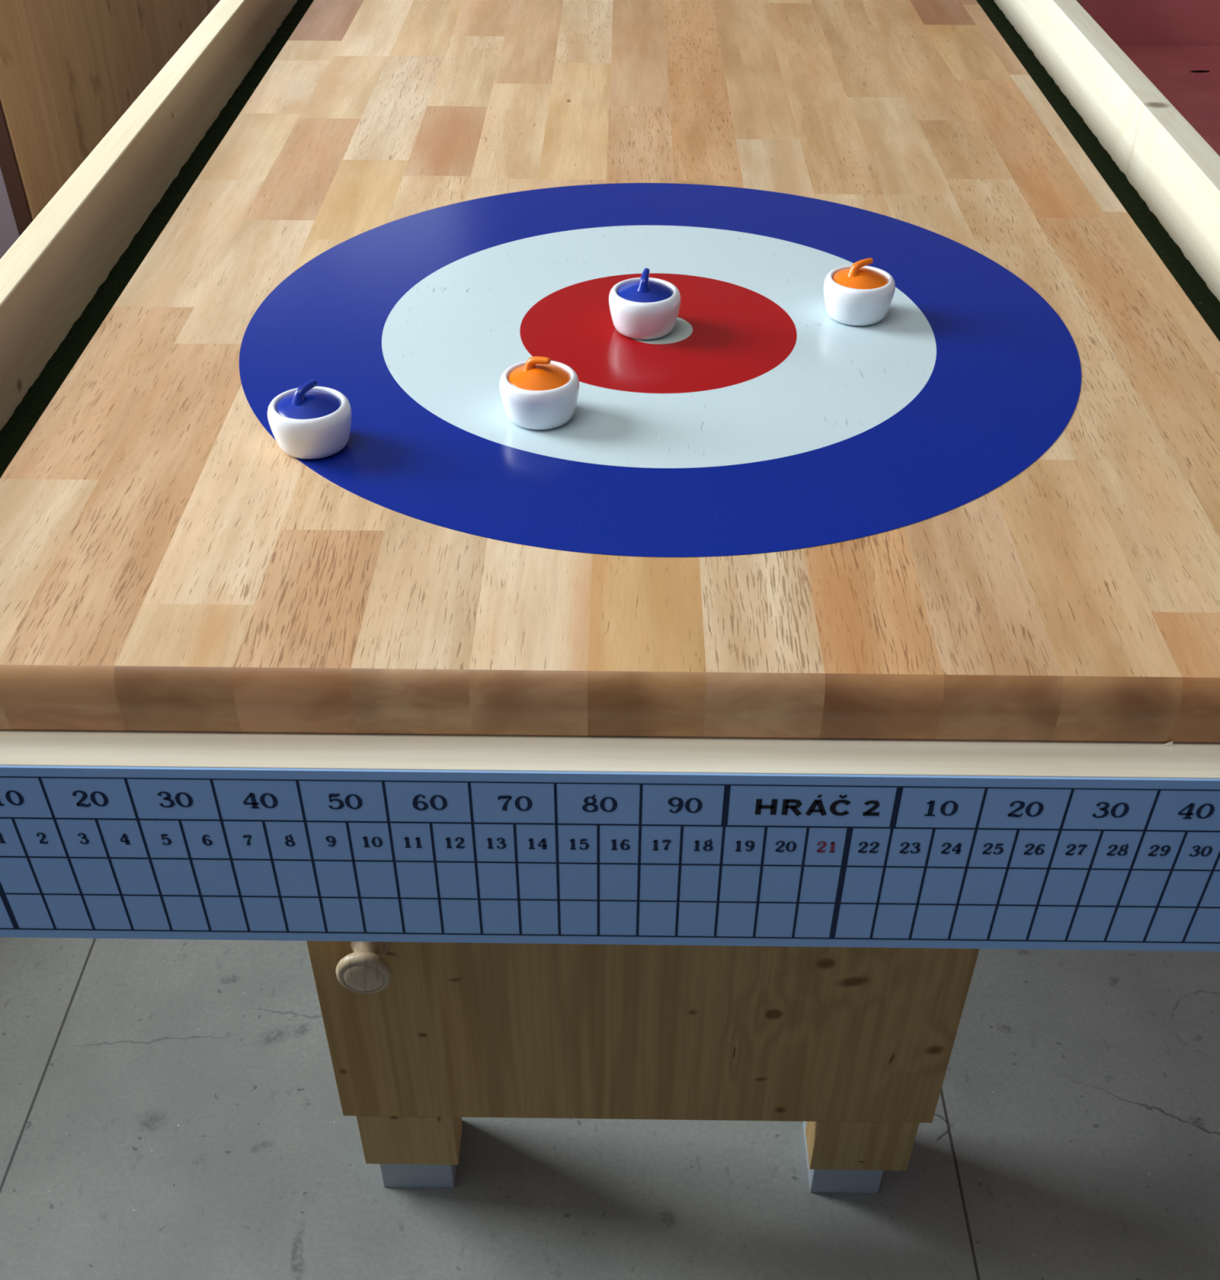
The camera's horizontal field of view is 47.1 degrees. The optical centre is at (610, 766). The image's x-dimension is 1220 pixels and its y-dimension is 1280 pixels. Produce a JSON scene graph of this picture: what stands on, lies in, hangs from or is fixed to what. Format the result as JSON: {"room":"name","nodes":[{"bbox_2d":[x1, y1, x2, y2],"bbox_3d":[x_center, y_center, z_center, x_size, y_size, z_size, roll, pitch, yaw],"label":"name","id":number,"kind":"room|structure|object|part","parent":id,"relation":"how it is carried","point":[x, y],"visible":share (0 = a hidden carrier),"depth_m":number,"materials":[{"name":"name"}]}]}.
{"room":"game room","nodes":[
{"label":"game room","id":0,"kind":"room"},
{"bbox_2d":[0,937,1219,1279],"bbox_3d":[0.496,-0.534,2.599,5.900,0.100,7.900,1,42,0],"label":"floor","id":1,"kind":"structure","parent":0,"point":[171,1108],"depth_m":1.46,"materials":[{"name":"grey tile"}]},
{"bbox_2d":[0,168,19,259],"bbox_3d":[-1.372,-1.212,2.625,0.950,0.860,0.600,1,42,0],"label":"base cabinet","id":2,"kind":"object","parent":1,"relation":"on","point":[9,234],"visible":0.02,"depth_m":2.45,"materials":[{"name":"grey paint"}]},
{"bbox_2d":[0,0,220,235],"bbox_3d":[-0.848,-1.190,2.484,0.200,1.020,1.600,1,42,0],"label":"cabinet","id":3,"kind":"object","parent":1,"relation":"on","point":[70,70],"visible":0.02,"depth_m":1.94,"materials":[{"name":"brown wood"}]},
{"bbox_2d":[0,0,1219,1193],"bbox_3d":[0.044,-0.571,1.902,0.955,0.880,2.561,1,42,0],"label":"table","id":4,"kind":"object","parent":1,"relation":"on","point":[693,744],"visible":0.99,"depth_m":0.88,"materials":[{"name":"brown wood"}]},
{"bbox_3d":[-0.418,-0.842,1.689,0.028,0.196,2.528,1,42,0],"label":"rail","id":5,"kind":"part","parent":4,"relation":"part of","materials":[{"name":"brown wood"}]},
{"bbox_2d":[267,379,351,458],"bbox_3d":[-0.183,-0.215,0.855,0.051,0.041,0.051,32,50,30],"label":"stone","id":6,"kind":"object","parent":4,"relation":"on","point":[309,420],"visible":1,"depth_m":0.84,"materials":[{"name":"white plastic"}]},
{"bbox_3d":[-0.185,-0.225,0.845,0.014,0.013,0.021,32,50,30],"label":"handle","id":7,"kind":"part","parent":6,"relation":"part of","materials":[{"name":"blue plastic"}]},
{"bbox_3d":[-0.203,0.162,1.165,0.046,0.046,0.044,1,42,0],"label":"knob","id":8,"kind":"part","parent":4,"relation":"part of","materials":[{"name":"brown wood"}]},
{"bbox_2d":[499,356,579,430],"bbox_3d":[-0.045,-0.240,0.884,0.051,0.041,0.051,17,44,18],"label":"stone","id":9,"kind":"object","parent":4,"relation":"on","point":[537,393],"visible":1,"depth_m":0.87,"materials":[{"name":"white plastic"}]},
{"bbox_3d":[-0.046,-0.251,0.875,0.021,0.013,0.014,17,44,18],"label":"handle","id":10,"kind":"part","parent":9,"relation":"part of","materials":[{"name":"orange plastic"}]},
{"bbox_2d":[0,0,1219,742],"bbox_3d":[0.043,-0.862,1.640,0.792,0.037,2.504,1,42,0],"label":"countertop","id":11,"kind":"structure","parent":4,"relation":"on","point":[166,565],"depth_m":0.83,"materials":[{"name":"brown wood"}]},
{"bbox_3d":[0.028,0.128,1.171,0.568,0.555,0.018,1,42,0],"label":"panel","id":12,"kind":"part","parent":4,"relation":"part of","materials":[{"name":"brown wood"}]},
{"bbox_2d":[608,268,680,339],"bbox_3d":[0.024,-0.327,0.981,0.051,0.041,0.051,6,42,6],"label":"stone","id":13,"kind":"object","parent":4,"relation":"on","point":[644,307],"visible":1,"depth_m":0.97,"materials":[{"name":"white plastic"}]},
{"bbox_3d":[0.024,-0.336,0.971,0.014,0.013,0.021,6,42,6],"label":"handle","id":14,"kind":"part","parent":13,"relation":"part of","materials":[{"name":"blue plastic"}]},
{"bbox_2d":[823,257,895,325],"bbox_3d":[0.178,-0.342,1.000,0.051,0.041,0.051,-14,44,-16],"label":"stone","id":15,"kind":"object","parent":4,"relation":"on","point":[858,294],"visible":1,"depth_m":0.99,"materials":[{"name":"white plastic"}]},
{"bbox_3d":[0.177,-0.352,0.990,0.021,0.013,0.014,-14,44,-16],"label":"handle","id":16,"kind":"part","parent":15,"relation":"part of","materials":[{"name":"orange plastic"}]},
{"bbox_3d":[0.509,-0.832,1.684,0.028,0.196,2.528,1,42,0],"label":"rail","id":17,"kind":"part","parent":4,"relation":"part of","materials":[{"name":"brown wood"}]},
{"bbox_2d":[1076,0,1219,155],"bbox_3d":[1.743,-1.244,2.577,1.620,1.000,1.040,1,42,0],"label":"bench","id":18,"kind":"object","parent":1,"relation":"on","point":[1175,44],"visible":0.21,"depth_m":2.92,"materials":[{"name":"red"}]},
{"bbox_3d":[1.772,-1.734,2.810,1.575,0.580,0.038,1,42,0],"label":"backrest","id":19,"kind":"part","parent":18,"relation":"part of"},
{"bbox_3d":[1.743,-1.182,2.605,1.620,0.030,1.000,1,42,0],"label":"seat","id":20,"kind":"part","parent":18,"relation":"part of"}
]}

